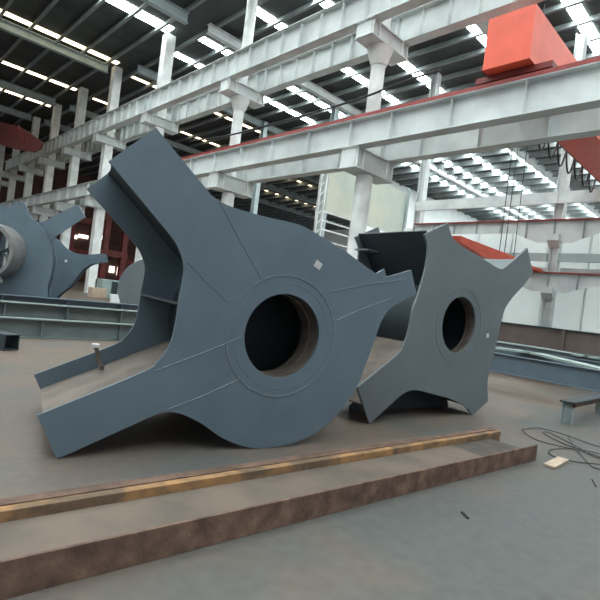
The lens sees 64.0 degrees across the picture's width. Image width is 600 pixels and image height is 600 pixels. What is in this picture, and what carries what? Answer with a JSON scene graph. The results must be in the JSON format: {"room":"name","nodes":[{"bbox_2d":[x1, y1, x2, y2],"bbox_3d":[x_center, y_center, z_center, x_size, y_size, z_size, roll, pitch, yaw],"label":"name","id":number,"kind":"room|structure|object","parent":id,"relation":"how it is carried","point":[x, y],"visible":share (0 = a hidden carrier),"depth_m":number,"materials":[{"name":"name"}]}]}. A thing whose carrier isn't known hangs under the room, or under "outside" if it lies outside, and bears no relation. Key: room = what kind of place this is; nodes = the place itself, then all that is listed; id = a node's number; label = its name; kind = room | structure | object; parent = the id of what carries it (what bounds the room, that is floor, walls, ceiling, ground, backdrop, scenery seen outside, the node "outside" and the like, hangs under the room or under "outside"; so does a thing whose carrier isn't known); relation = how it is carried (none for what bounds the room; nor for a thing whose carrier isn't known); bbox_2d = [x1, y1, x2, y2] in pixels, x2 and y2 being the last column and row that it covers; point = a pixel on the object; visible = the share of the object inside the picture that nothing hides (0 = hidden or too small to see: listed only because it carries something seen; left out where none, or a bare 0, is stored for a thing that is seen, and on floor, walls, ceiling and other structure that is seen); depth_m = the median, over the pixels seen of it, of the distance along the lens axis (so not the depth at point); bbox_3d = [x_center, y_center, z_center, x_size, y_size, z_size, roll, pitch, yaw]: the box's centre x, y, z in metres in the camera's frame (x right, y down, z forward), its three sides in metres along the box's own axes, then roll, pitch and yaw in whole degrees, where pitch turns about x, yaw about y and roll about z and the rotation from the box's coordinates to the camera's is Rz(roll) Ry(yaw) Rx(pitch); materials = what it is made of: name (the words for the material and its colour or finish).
{"room":"steel fabrication factory","nodes":[
{"label":"steel fabrication factory","id":0,"kind":"room"},
{"bbox_2d":[0,122,43,151],"bbox_3d":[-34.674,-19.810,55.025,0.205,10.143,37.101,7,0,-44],"label":"crane","id":1,"kind":"object","parent":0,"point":[15,137],"visible":1,"depth_m":47.62,"materials":[{"name":"red paint"}]},
{"bbox_2d":[0,154,135,281],"bbox_3d":[-32.766,-12.082,92.841,85.000,19.050,0.400,7,0,-44],"label":"wall","id":2,"kind":"structure","parent":0,"point":[60,177],"depth_m":86.12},
{"bbox_2d":[0,0,227,126],"bbox_3d":[-26.401,-20.946,27.790,33.600,0.120,104.000,7,0,-44],"label":"ceiling","id":3,"kind":"structure","parent":0,"point":[64,13],"depth_m":35.95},
{"bbox_2d":[0,79,55,105],"bbox_3d":[-35.693,-21.367,38.007,30.600,0.650,0.400,7,0,-44],"label":"rafter","id":4,"kind":"object","parent":3,"relation":"attached to","point":[6,85],"visible":1,"depth_m":46.85,"materials":[{"name":"grey metal"}]},
{"bbox_2d":[0,0,58,63],"bbox_3d":[-18.362,-19.690,33.630,0.200,0.340,101.000,7,0,-44],"label":"trim","id":5,"kind":"structure","parent":3,"relation":"attached to","point":[51,5],"depth_m":34.24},
{"bbox_2d":[0,0,105,94],"bbox_3d":[-17.013,-19.521,34.957,0.200,0.340,101.000,7,0,-44],"label":"trim","id":6,"kind":"structure","parent":3,"relation":"attached to","point":[98,3],"depth_m":35.29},
{"bbox_2d":[0,18,108,73],"bbox_3d":[-26.609,-20.232,28.625,30.600,0.650,0.400,7,0,-44],"label":"rafter","id":7,"kind":"object","parent":3,"relation":"attached to","point":[7,26],"visible":1,"depth_m":36.29,"materials":[{"name":"grey metal"}]},
{"bbox_2d":[0,9,119,64],"bbox_3d":[-26.358,-20.848,28.162,32.200,0.035,0.610,7,0,-44],"label":"window","id":8,"kind":"structure","parent":3,"relation":"attached to","point":[8,14],"depth_m":35.96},
{"bbox_2d":[0,3,148,116],"bbox_3d":[-15.663,-19.352,36.284,0.200,0.340,101.000,7,0,-44],"label":"trim","id":9,"kind":"structure","parent":3,"relation":"attached to","point":[142,6],"depth_m":36.09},
{"bbox_2d":[11,0,206,124],"bbox_3d":[-14.314,-19.184,37.611,0.200,0.340,101.000,7,0,-44],"label":"trim","id":10,"kind":"structure","parent":3,"relation":"attached to","point":[196,3],"depth_m":36.46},
{"bbox_2d":[106,0,173,32],"bbox_3d":[-20.406,-20.104,22.016,32.200,0.035,1.017,7,0,-44],"label":"window","id":11,"kind":"structure","parent":3,"relation":"attached to","point":[121,4],"depth_m":31.68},
{"bbox_2d":[141,0,189,24],"bbox_3d":[-17.994,-19.155,19.729,30.600,0.650,0.400,7,0,-44],"label":"rafter","id":12,"kind":"object","parent":3,"relation":"attached to","point":[166,7],"visible":1,"depth_m":29.54,"materials":[{"name":"grey metal"}]},
{"bbox_2d":[0,281,599,599],"bbox_3d":[-16.973,-0.358,35.918,86.000,0.300,125.000,7,0,-44],"label":"floor","id":13,"kind":"structure","parent":0,"point":[531,531],"depth_m":3.90,"materials":[{"name":"concrete"}]},
{"bbox_2d":[0,330,19,350],"bbox_3d":[-5.683,0.751,9.068,0.725,0.298,0.300,7,0,24],"label":"tube","id":14,"kind":"object","parent":13,"relation":"on","point":[9,341],"visible":1,"depth_m":9.05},
{"bbox_2d":[2,149,24,266],"bbox_3d":[-36.649,-12.392,60.819,2.540,18.700,1.100,7,0,-44],"label":"steel column","id":15,"kind":"structure","parent":13,"relation":"on","point":[12,176],"depth_m":60.54,"materials":[{"name":"metal"}]},
{"bbox_2d":[18,116,44,220],"bbox_3d":[-31.452,-11.742,55.452,2.540,18.700,1.100,7,0,-44],"label":"steel column","id":16,"kind":"structure","parent":13,"relation":"on","point":[30,170],"depth_m":55.17,"materials":[{"name":"metal"}]},
{"bbox_2d":[0,201,85,302],"bbox_3d":[-9.662,-1.491,14.982,5.216,3.758,1.005,7,0,0],"label":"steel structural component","id":17,"kind":"object","parent":13,"relation":"on","point":[29,269],"visible":0.91,"depth_m":15.20,"materials":[{"name":"metal"}]},
{"bbox_2d":[30,103,65,221],"bbox_3d":[-26.392,-11.109,50.227,2.540,18.700,1.100,7,0,-44],"label":"steel column","id":18,"kind":"structure","parent":13,"relation":"on","point":[50,162],"depth_m":49.89,"materials":[{"name":"metal"}]},
{"bbox_2d":[0,316,133,340],"bbox_3d":[-5.960,0.651,11.037,5.408,0.430,0.300,7,0,-43],"label":"steel beam","id":19,"kind":"structure","parent":13,"relation":"on","point":[42,328],"depth_m":11.36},
{"bbox_2d":[0,300,136,323],"bbox_3d":[-7.191,0.401,13.010,0.500,0.620,6.228,7,0,45],"label":"steel beam","id":20,"kind":"structure","parent":13,"relation":"on","point":[7,308],"depth_m":13.50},
{"bbox_2d":[0,293,137,310],"bbox_3d":[-8.302,0.232,14.968,0.400,0.680,7.620,7,0,40],"label":"steel beam","id":21,"kind":"structure","parent":13,"relation":"on","point":[8,297],"depth_m":15.68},
{"bbox_2d":[54,87,92,248],"bbox_3d":[-21.333,-10.477,45.002,2.540,18.700,1.100,7,0,-44],"label":"steel column","id":22,"kind":"structure","parent":13,"relation":"on","point":[75,153],"depth_m":44.67,"materials":[{"name":"metal"}]},
{"bbox_2d":[35,189,57,205],"bbox_3d":[-24.728,-9.929,46.881,0.500,1.070,7.280,7,0,-44],"label":"girder","id":23,"kind":"object","parent":22,"relation":"on","point":[45,198],"visible":0.9,"depth_m":46.82,"materials":[{"name":"metal"}]},
{"bbox_2d":[40,133,66,156],"bbox_3d":[-24.091,-15.029,46.881,0.500,1.250,7.280,7,0,-44],"label":"girder","id":24,"kind":"object","parent":22,"relation":"on","point":[52,146],"visible":0.91,"depth_m":46.65,"materials":[{"name":"metal"}]},
{"bbox_2d":[51,238,107,297],"bbox_3d":[-8.696,-1.002,17.623,3.091,2.812,0.254,7,0,0],"label":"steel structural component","id":25,"kind":"object","parent":13,"relation":"on","point":[71,266],"visible":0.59,"depth_m":17.50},
{"bbox_2d":[69,218,92,283],"bbox_3d":[-30.726,-6.915,67.218,4.135,9.300,0.700,7,0,-44],"label":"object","id":26,"kind":"object","parent":13,"relation":"on","point":[89,221],"visible":0.18,"depth_m":66.73,"materials":[{"name":"red paint"}]},
{"bbox_2d":[82,65,126,292],"bbox_3d":[-16.136,-9.827,39.635,2.540,18.700,1.100,7,0,-44],"label":"steel column","id":27,"kind":"structure","parent":13,"relation":"on","point":[107,140],"depth_m":39.30,"materials":[{"name":"metal"}]},
{"bbox_2d":[56,182,90,201],"bbox_3d":[-19.600,-9.288,41.585,0.500,1.070,7.480,7,0,-44],"label":"girder","id":28,"kind":"object","parent":27,"relation":"on","point":[79,191],"visible":0.83,"depth_m":41.52,"materials":[{"name":"metal"}]},
{"bbox_2d":[64,118,98,146],"bbox_3d":[-18.962,-14.388,41.585,0.500,1.250,7.480,7,0,-44],"label":"girder","id":29,"kind":"object","parent":27,"relation":"on","point":[84,132],"visible":0.91,"depth_m":41.36,"materials":[{"name":"metal"}]},
{"bbox_2d":[87,127,123,153],"bbox_3d":[-17.471,-14.202,43.052,0.500,1.250,7.480,7,0,-44],"label":"girder","id":30,"kind":"object","parent":27,"relation":"on","point":[94,148],"visible":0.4,"depth_m":43.79,"materials":[{"name":"metal"}]},
{"bbox_2d":[96,278,118,298],"bbox_3d":[-13.899,-0.805,34.628,1.200,1.350,1.030,7,0,-44],"label":"cabinet","id":31,"kind":"object","parent":13,"relation":"on","point":[111,286],"visible":0.54,"depth_m":34.27,"materials":[{"name":"metal"}]},
{"bbox_2d":[97,213,128,280],"bbox_3d":[-24.988,-6.449,64.446,3.748,9.800,0.700,7,0,-44],"label":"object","id":32,"kind":"object","parent":13,"relation":"on","point":[122,255],"visible":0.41,"depth_m":63.55,"materials":[{"name":"red paint"}]},
{"bbox_2d":[118,260,143,304],"bbox_3d":[-6.088,-0.416,19.440,2.495,2.495,0.551,7,0,-28],"label":"disc","id":33,"kind":"object","parent":13,"relation":"on","point":[130,282],"visible":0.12,"depth_m":18.84,"materials":[{"name":"metal"}]},
{"bbox_2d":[134,32,179,262],"bbox_3d":[-10.176,-9.082,33.480,2.540,18.700,1.100,7,0,-44],"label":"steel column","id":34,"kind":"structure","parent":13,"relation":"on","point":[158,120],"depth_m":33.16,"materials":[{"name":"metal"}]},
{"bbox_2d":[95,95,147,133],"bbox_3d":[-13.384,-13.691,35.824,0.500,1.250,8.580,7,0,-44],"label":"girder","id":35,"kind":"object","parent":34,"relation":"on","point":[130,112],"visible":0.9,"depth_m":35.38,"materials":[{"name":"metal"}]},
{"bbox_2d":[121,106,175,141],"bbox_3d":[-11.892,-13.504,37.291,0.500,1.250,8.580,7,0,-44],"label":"girder","id":36,"kind":"object","parent":34,"relation":"on","point":[134,130],"visible":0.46,"depth_m":38.34,"materials":[{"name":"metal"}]},
{"bbox_2d":[34,128,415,458],"bbox_3d":[-0.749,0.017,5.749,4.020,2.977,1.756,7,0,-30],"label":"steel structural node","id":37,"kind":"object","parent":13,"relation":"on","point":[257,330],"visible":1,"depth_m":5.02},
{"bbox_2d":[206,0,265,206],"bbox_3d":[-3.592,-8.259,26.681,2.540,18.700,1.100,7,0,-44],"label":"steel column","id":38,"kind":"structure","parent":13,"relation":"on","point":[242,96],"depth_m":26.34,"materials":[{"name":"metal"}]},
{"bbox_2d":[143,56,230,113],"bbox_3d":[-7.112,-12.907,29.347,0.500,1.250,9.480,7,0,-44],"label":"girder","id":39,"kind":"object","parent":38,"relation":"on","point":[207,78],"visible":0.96,"depth_m":28.64,"materials":[{"name":"metal"}]},
{"bbox_2d":[181,150,218,177],"bbox_3d":[-7.737,-7.906,29.347,0.520,1.270,9.480,7,0,-44],"label":"girder","id":40,"kind":"object","parent":38,"relation":"on","point":[201,164],"visible":0.23,"depth_m":26.91,"materials":[{"name":"metal"}]},
{"bbox_2d":[174,72,259,123],"bbox_3d":[-5.620,-12.720,30.814,0.500,1.250,9.480,7,0,-44],"label":"girder","id":41,"kind":"object","parent":38,"relation":"on","point":[210,102],"visible":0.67,"depth_m":31.34,"materials":[{"name":"metal"}]},
{"bbox_2d":[190,69,440,141],"bbox_3d":[-0.868,-8.751,23.114,0.087,0.432,16.833,7,0,-44],"label":"power cable","id":42,"kind":"object","parent":38,"relation":"attached to","point":[437,70],"visible":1,"depth_m":20.75,"materials":[{"name":"black rubber"}]},
{"bbox_2d":[0,428,500,522],"bbox_3d":[0.059,1.530,4.397,6.826,0.176,0.170,7,0,-40],"label":"beam","id":43,"kind":"structure","parent":13,"relation":"on","point":[46,503],"depth_m":3.66,"materials":[{"name":"metal"}]},
{"bbox_2d":[250,121,267,213],"bbox_3d":[-4.764,-8.381,47.468,0.850,18.650,0.600,7,0,-44],"label":"steel column","id":44,"kind":"structure","parent":13,"relation":"on","point":[263,131],"depth_m":47.50,"materials":[{"name":"metal"}]},
{"bbox_2d":[136,64,285,134],"bbox_3d":[-6.844,-17.786,44.586,17.400,0.600,0.400,7,0,-44],"label":"rafter","id":45,"kind":"object","parent":44,"relation":"attached to","point":[148,73],"visible":0.48,"depth_m":45.77,"materials":[{"name":"grey metal"}]},
{"bbox_2d":[0,439,537,599],"bbox_3d":[0.282,1.552,4.088,6.433,0.190,0.582,7,0,-40],"label":"beam","id":46,"kind":"structure","parent":13,"relation":"on","point":[37,553],"depth_m":3.19,"materials":[{"name":"metal"}]},
{"bbox_2d":[313,173,328,235],"bbox_3d":[0.943,-3.258,29.896,0.580,9.900,0.150,7,0,-44],"label":"lattice mast","id":47,"kind":"object","parent":13,"relation":"on","point":[318,203],"visible":0.37,"depth_m":29.87,"materials":[{"name":"metal"}]},
{"bbox_2d":[316,105,339,237],"bbox_3d":[1.820,-7.558,40.669,0.850,18.650,0.600,7,0,-44],"label":"steel column","id":48,"kind":"structure","parent":13,"relation":"on","point":[335,111],"depth_m":40.76,"materials":[{"name":"metal"}]},
{"bbox_2d":[338,16,409,258],"bbox_3d":[3.026,-7.432,19.846,2.540,18.700,1.100,7,0,-44],"label":"steel column","id":49,"kind":"structure","parent":13,"relation":"on","point":[384,48],"depth_m":19.49,"materials":[{"name":"metal"}]},
{"bbox_2d":[213,116,355,172],"bbox_3d":[-1.136,-7.081,22.530,0.520,1.270,9.530,7,0,-44],"label":"girder","id":50,"kind":"object","parent":49,"relation":"on","point":[324,139],"visible":0.82,"depth_m":21.74,"materials":[{"name":"metal"}]},
{"bbox_2d":[224,0,370,79],"bbox_3d":[-0.511,-12.082,22.530,0.500,1.250,9.530,7,0,-44],"label":"girder","id":51,"kind":"object","parent":49,"relation":"on","point":[339,20],"visible":0.94,"depth_m":21.82,"materials":[{"name":"metal"}]},
{"bbox_2d":[247,145,385,182],"bbox_3d":[0.343,-6.795,23.997,0.500,1.070,9.530,7,0,-44],"label":"girder","id":52,"kind":"object","parent":49,"relation":"on","point":[329,163],"visible":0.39,"depth_m":24.31,"materials":[{"name":"metal"}]},
{"bbox_2d":[258,15,401,94],"bbox_3d":[0.981,-11.895,23.997,0.500,1.250,9.530,7,0,-44],"label":"girder","id":53,"kind":"object","parent":49,"relation":"on","point":[345,52],"visible":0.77,"depth_m":24.07,"materials":[{"name":"metal"}]},
{"bbox_2d":[365,0,433,21],"bbox_3d":[9.296,-10.856,12.403,0.500,1.250,18.730,7,0,-44],"label":"girder","id":54,"kind":"object","parent":49,"relation":"on","point":[383,10],"visible":0.77,"depth_m":18.29,"materials":[{"name":"metal"}]},
{"bbox_2d":[399,0,544,45],"bbox_3d":[10.787,-10.669,13.870,0.500,1.250,18.730,7,0,-44],"label":"girder","id":55,"kind":"object","parent":49,"relation":"on","point":[436,18],"visible":0.91,"depth_m":18.95,"materials":[{"name":"metal"}]},
{"bbox_2d":[349,56,599,148],"bbox_3d":[8.670,-5.855,12.403,0.520,1.270,18.730,7,0,-44],"label":"girder","id":56,"kind":"object","parent":49,"relation":"on","point":[575,86],"visible":0.95,"depth_m":15.12,"materials":[{"name":"metal"}]},
{"bbox_2d":[475,3,599,192],"bbox_3d":[11.750,-6.952,19.863,15.800,1.890,2.550,7,0,-44],"label":"crane","id":57,"kind":"object","parent":56,"relation":"on","point":[521,41],"visible":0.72,"depth_m":14.54,"materials":[{"name":"orange paint"}]},
{"bbox_2d":[384,108,599,163],"bbox_3d":[10.149,-5.569,13.870,0.500,1.070,18.730,7,0,-44],"label":"girder","id":58,"kind":"object","parent":49,"relation":"on","point":[585,123],"visible":0.56,"depth_m":16.95,"materials":[{"name":"metal"}]},
{"bbox_2d":[402,188,410,230],"bbox_3d":[7.570,-2.984,36.381,0.200,11.000,0.200,7,0,-44],"label":"post","id":59,"kind":"object","parent":13,"relation":"on","point":[408,189],"visible":0.36,"depth_m":36.31,"materials":[{"name":"grey metal"}]},
{"bbox_2d":[324,211,388,231],"bbox_3d":[4.539,-5.207,33.249,8.864,0.100,0.084,7,0,-44],"label":"rail","id":60,"kind":"object","parent":59,"relation":"attached to","point":[324,211],"visible":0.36,"depth_m":31.68,"materials":[{"name":"metal"}]},
{"bbox_2d":[325,171,405,231],"bbox_3d":[4.816,-6.805,33.409,8.500,3.300,0.035,7,0,-44],"label":"sheet","id":61,"kind":"object","parent":60,"relation":"attached to","point":[387,203],"visible":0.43,"depth_m":33.78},
{"bbox_2d":[412,72,441,230],"bbox_3d":[8.403,-6.735,33.870,0.850,18.650,0.600,7,0,-44],"label":"steel column","id":62,"kind":"structure","parent":13,"relation":"on","point":[435,84],"depth_m":33.97,"materials":[{"name":"metal"}]},
{"bbox_2d":[414,219,556,242],"bbox_3d":[11.264,-4.296,30.472,0.400,1.320,9.230,7,0,-44],"label":"girder","id":63,"kind":"object","parent":62,"relation":"attached to","point":[537,230],"visible":0.82,"depth_m":29.19,"materials":[{"name":"metal"}]},
{"bbox_2d":[523,271,550,290],"bbox_3d":[10.904,-1.419,30.472,0.400,1.120,9.230,7,0,-44],"label":"girder","id":64,"kind":"object","parent":62,"relation":"attached to","point":[538,279],"visible":0.2,"depth_m":27.59,"materials":[{"name":"metal"}]},
{"bbox_2d":[349,223,532,423],"bbox_3d":[2.162,0.321,8.446,4.376,3.095,1.506,7,0,-38],"label":"steel structural node","id":65,"kind":"object","parent":13,"relation":"on","point":[435,346],"visible":0.88,"depth_m":7.87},
{"bbox_2d":[497,323,599,355],"bbox_3d":[16.985,2.869,22.942,0.320,1.720,32.800,7,0,-44],"label":"baseboard","id":66,"kind":"structure","parent":13,"relation":"on","point":[584,343],"depth_m":26.27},
{"bbox_2d":[521,428,599,469],"bbox_3d":[3.893,2.083,6.834,1.944,0.021,1.591,7,0,-44],"label":"wire","id":67,"kind":"object","parent":13,"relation":"on","point":[577,448],"visible":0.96,"depth_m":6.74,"materials":[{"name":"black rubber"}]},
{"bbox_2d":[540,31,587,327],"bbox_3d":[14.814,-5.933,27.250,0.850,18.650,0.600,7,0,-44],"label":"steel column","id":68,"kind":"structure","parent":13,"relation":"on","point":[548,295],"depth_m":27.32,"materials":[{"name":"metal"}]},
{"bbox_2d":[415,192,558,210],"bbox_3d":[11.388,-6.160,30.367,0.200,0.650,9.230,7,0,-44],"label":"tie beam","id":69,"kind":"structure","parent":68,"relation":"attached to","point":[547,198],"depth_m":29.83,"materials":[{"name":"metal"}]},
{"bbox_2d":[549,272,599,292],"bbox_3d":[17.176,-0.634,23.995,0.400,1.120,8.830,7,0,-44],"label":"girder","id":70,"kind":"object","parent":68,"relation":"attached to","point":[562,282],"visible":0.94,"depth_m":26.34,"materials":[{"name":"metal"}]},
{"bbox_2d":[556,217,599,242],"bbox_3d":[17.535,-3.512,23.995,0.400,1.320,8.830,7,0,-44],"label":"girder","id":71,"kind":"object","parent":68,"relation":"attached to","point":[571,230],"visible":1,"depth_m":26.39,"materials":[{"name":"metal"}]},
{"bbox_2d":[560,394,599,424],"bbox_3d":[5.580,2.108,9.367,2.416,0.400,0.250,7,0,-44],"label":"trestle","id":72,"kind":"object","parent":13,"relation":"on","point":[569,405],"visible":1,"depth_m":8.62,"materials":[{"name":"metal"}]},
{"bbox_3d":[20.947,-5.167,20.916,0.850,18.650,0.600,7,0,-44],"label":"steel column","id":73,"kind":"structure","parent":13,"relation":"on","visible":0},
{"bbox_2d":[558,189,599,203],"bbox_3d":[17.660,-5.376,23.890,0.200,0.650,8.830,7,0,-44],"label":"tie beam","id":74,"kind":"structure","parent":73,"relation":"attached to","point":[578,196],"depth_m":26.24,"materials":[{"name":"metal"}]},
{"bbox_2d":[558,253,599,262],"bbox_3d":[17.440,-2.027,24.083,0.250,0.450,8.250,7,0,-44],"label":"tie beam","id":75,"kind":"structure","parent":73,"relation":"attached to","point":[562,257],"depth_m":26.18,"materials":[{"name":"grey metal"}]},
{"bbox_3d":[11.230,2.829,10.343,6.300,0.372,0.250,7,0,-44],"label":"trestle","id":76,"kind":"object","parent":13,"relation":"on","visible":0},
{"bbox_2d":[489,346,599,391],"bbox_3d":[7.474,1.925,13.060,4.338,0.485,11.369,7,0,-44],"label":"truss","id":77,"kind":"object","parent":76,"relation":"on","point":[566,371],"visible":0.42,"depth_m":11.95,"materials":[{"name":"metal"}]},
{"bbox_2d":[5,0,599,173],"bbox_3d":[-9.357,-18.816,44.552,14.400,0.120,104.000,7,0,-44],"label":"ceiling","id":78,"kind":"structure","parent":0,"point":[277,9],"depth_m":35.78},
{"bbox_2d":[69,104,202,154],"bbox_3d":[-17.651,-19.137,55.746,17.400,0.600,0.400,7,0,-44],"label":"rafter","id":79,"kind":"object","parent":78,"relation":"attached to","point":[89,114],"visible":0.36,"depth_m":58.02,"materials":[{"name":"grey metal"}]},
{"bbox_2d":[6,0,268,146],"bbox_3d":[-12.752,-18.988,39.148,0.200,0.340,101.000,7,0,-44],"label":"trim","id":80,"kind":"structure","parent":78,"relation":"attached to","point":[241,12],"depth_m":34.55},
{"bbox_2d":[9,0,326,155],"bbox_3d":[-11.367,-18.815,40.510,0.200,0.340,101.000,7,0,-44],"label":"trim","id":81,"kind":"structure","parent":78,"relation":"attached to","point":[313,3],"depth_m":35.03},
{"bbox_2d":[174,52,314,122],"bbox_3d":[-3.750,-18.022,42.185,16.800,0.035,0.701,7,0,-44],"label":"window","id":82,"kind":"structure","parent":78,"relation":"attached to","point":[178,55],"depth_m":43.28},
{"bbox_2d":[199,37,343,115],"bbox_3d":[-1.166,-17.699,39.517,16.800,0.035,0.701,7,0,-44],"label":"window","id":83,"kind":"structure","parent":78,"relation":"attached to","point":[204,40],"depth_m":39.74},
{"bbox_2d":[206,23,363,115],"bbox_3d":[0.204,-16.905,37.307,17.400,0.600,0.400,7,0,-44],"label":"rafter","id":84,"kind":"object","parent":78,"relation":"attached to","point":[214,31],"visible":0.48,"depth_m":37.76,"materials":[{"name":"paint"}]},
{"bbox_2d":[256,7,397,102],"bbox_3d":[2.985,-17.180,35.230,16.800,0.035,0.701,7,0,-44],"label":"window","id":85,"kind":"structure","parent":78,"relation":"attached to","point":[261,13],"depth_m":31.36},
{"bbox_2d":[65,0,591,167],"bbox_3d":[-5.828,-18.123,45.957,0.200,0.340,101.000,7,0,-44],"label":"trim","id":86,"kind":"structure","parent":78,"relation":"attached to","point":[561,6],"depth_m":34.70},
{"bbox_2d":[79,13,599,170],"bbox_3d":[-4.443,-17.950,47.319,0.200,0.340,101.000,7,0,-44],"label":"trim","id":87,"kind":"structure","parent":78,"relation":"attached to","point":[596,17],"depth_m":35.14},
{"bbox_2d":[320,0,442,90],"bbox_3d":[5.804,-16.828,32.319,16.800,0.035,0.701,7,0,-44],"label":"window","id":88,"kind":"structure","parent":78,"relation":"attached to","point":[407,66],"depth_m":34.14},
{"bbox_2d":[561,0,599,51],"bbox_3d":[13.400,-15.878,24.474,16.800,0.035,0.701,7,0,-44],"label":"window","id":89,"kind":"structure","parent":78,"relation":"attached to","point":[577,12],"depth_m":27.06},
{"bbox_3d":[-7.212,-18.296,44.596,0.200,0.340,101.000,7,0,-44],"label":"trim","id":90,"kind":"structure","parent":78,"relation":"attached to","visible":0},
{"bbox_2d":[452,4,544,270],"bbox_3d":[11.163,-8.783,24.487,10.100,14.000,0.500,7,0,-44],"label":"crane","id":91,"kind":"object","parent":90,"relation":"hanging from","point":[483,251],"visible":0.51,"depth_m":23.20,"materials":[{"name":"orange paint"}]},
{"bbox_2d":[311,230,348,251],"bbox_3d":[32.295,-3.950,85.287,0.300,19.050,102.000,7,0,-44],"label":"wall","id":92,"kind":"structure","parent":0,"point":[331,237],"depth_m":110.11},
{"bbox_2d":[82,30,599,210],"bbox_3d":[14.575,-15.824,68.088,53.000,0.120,104.000,7,0,-44],"label":"ceiling","id":93,"kind":"structure","parent":0,"point":[472,77],"depth_m":47.71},
{"bbox_2d":[261,182,316,203],"bbox_3d":[2.834,-16.551,81.265,47.400,0.650,0.400,7,0,-44],"label":"rafter","id":94,"kind":"object","parent":93,"relation":"attached to","point":[272,187],"visible":0.17,"depth_m":76.54,"materials":[{"name":"grey metal"}]},
{"bbox_2d":[247,198,349,227],"bbox_3d":[-4.214,-17.432,88.543,47.400,0.650,0.400,7,0,-44],"label":"rafter","id":95,"kind":"object","parent":93,"relation":"attached to","point":[264,201],"visible":0.29,"depth_m":90.96,"materials":[{"name":"grey metal"}]},
{"bbox_2d":[84,33,599,175],"bbox_3d":[-3.058,-17.777,48.681,0.200,0.340,101.000,7,0,-44],"label":"trim","id":96,"kind":"structure","parent":93,"relation":"attached to","point":[568,44],"depth_m":37.10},
{"bbox_2d":[96,51,599,178],"bbox_3d":[-1.673,-17.603,50.043,0.200,0.340,101.000,7,0,-44],"label":"trim","id":97,"kind":"structure","parent":93,"relation":"attached to","point":[593,54],"depth_m":40.88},
{"bbox_2d":[208,142,559,192],"bbox_3d":[8.111,-16.249,59.681,0.200,0.600,101.000,7,0,-44],"label":"trim","id":98,"kind":"structure","parent":93,"relation":"attached to","point":[551,144],"depth_m":50.74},
{"bbox_2d":[210,148,561,195],"bbox_3d":[9.744,-16.045,61.288,0.200,0.600,101.000,7,0,-44],"label":"trim","id":99,"kind":"structure","parent":93,"relation":"attached to","point":[544,153],"depth_m":52.97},
{"bbox_2d":[215,156,560,199],"bbox_3d":[11.378,-15.841,62.894,0.200,0.600,101.000,7,0,-44],"label":"trim","id":100,"kind":"structure","parent":93,"relation":"attached to","point":[554,159],"depth_m":55.19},
{"bbox_2d":[220,162,580,201],"bbox_3d":[13.011,-15.637,64.500,0.200,0.600,101.000,7,0,-44],"label":"trim","id":101,"kind":"structure","parent":93,"relation":"attached to","point":[577,165],"depth_m":57.27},
{"bbox_2d":[234,168,587,205],"bbox_3d":[14.645,-15.433,66.107,0.200,0.600,101.000,7,0,-44],"label":"trim","id":102,"kind":"structure","parent":93,"relation":"attached to","point":[533,175],"depth_m":58.84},
{"bbox_2d":[298,213,596,225],"bbox_3d":[29.345,-13.595,80.564,0.200,0.600,101.000,7,0,-44],"label":"trim","id":103,"kind":"structure","parent":93,"relation":"attached to","point":[589,214],"depth_m":75.17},
{"bbox_2d":[414,161,533,219],"bbox_3d":[22.099,-14.143,61.370,47.400,0.650,0.400,7,0,-44],"label":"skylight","id":104,"kind":"object","parent":93,"relation":"attached to","point":[433,167],"visible":0.29,"depth_m":59.59,"materials":[{"name":"paint"}]},
{"bbox_2d":[273,202,599,219],"bbox_3d":[24.445,-14.208,75.745,0.200,0.600,101.000,7,0,-44],"label":"trim","id":105,"kind":"structure","parent":104,"relation":"attached to","point":[590,203],"depth_m":71.07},
{"bbox_2d":[508,147,599,216],"bbox_3d":[29.147,-13.262,54.091,47.400,0.650,0.400,7,0,-44],"label":"skylight","id":106,"kind":"object","parent":93,"relation":"attached to","point":[532,162],"visible":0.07,"depth_m":50.38,"materials":[{"name":"paint"}]},
{"bbox_2d":[233,174,594,208],"bbox_3d":[16.278,-15.229,67.713,0.200,0.600,101.000,7,0,-44],"label":"trim","id":107,"kind":"structure","parent":106,"relation":"attached to","point":[533,181],"depth_m":60.58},
{"bbox_2d":[240,180,599,210],"bbox_3d":[17.911,-15.024,69.319,0.200,0.600,101.000,7,0,-44],"label":"trim","id":108,"kind":"structure","parent":106,"relation":"attached to","point":[578,183],"depth_m":62.21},
{"bbox_2d":[247,185,599,213],"bbox_3d":[19.545,-14.820,70.926,0.200,0.600,101.000,7,0,-44],"label":"trim","id":109,"kind":"structure","parent":106,"relation":"attached to","point":[597,186],"depth_m":64.75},
{"bbox_2d":[366,181,477,231],"bbox_3d":[19.650,-5.329,71.617,37.000,18.650,0.200,7,0,-44],"label":"wall","id":110,"kind":"structure","parent":0,"point":[436,216],"depth_m":69.94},
{"bbox_2d":[283,205,599,221],"bbox_3d":[26.078,-14.004,77.351,0.200,0.600,101.000,7,0,-44],"label":"trim","id":111,"kind":"structure","parent":110,"relation":"attached to","point":[596,206],"depth_m":72.61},
{"bbox_2d":[291,209,599,223],"bbox_3d":[27.712,-13.799,78.958,0.200,0.600,101.000,7,0,-44],"label":"trim","id":112,"kind":"structure","parent":110,"relation":"attached to","point":[569,211],"depth_m":73.98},
{"bbox_2d":[404,228,599,333],"bbox_3d":[18.696,-0.031,24.248,0.220,7.900,32.800,7,0,-44],"label":"wall","id":113,"kind":"structure","parent":0,"point":[578,310],"depth_m":27.96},
{"bbox_3d":[4.854,2.032,16.928,6.300,0.372,0.250,7,0,-44],"label":"trestle","id":114,"kind":"object","parent":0,"visible":0},
{"bbox_2d":[496,341,599,361],"bbox_3d":[9.620,2.137,15.862,1.829,0.595,14.257,7,0,-44],"label":"truss","id":115,"kind":"object","parent":114,"relation":"on","point":[582,356],"visible":0.3,"depth_m":16.37,"materials":[{"name":"metal"}]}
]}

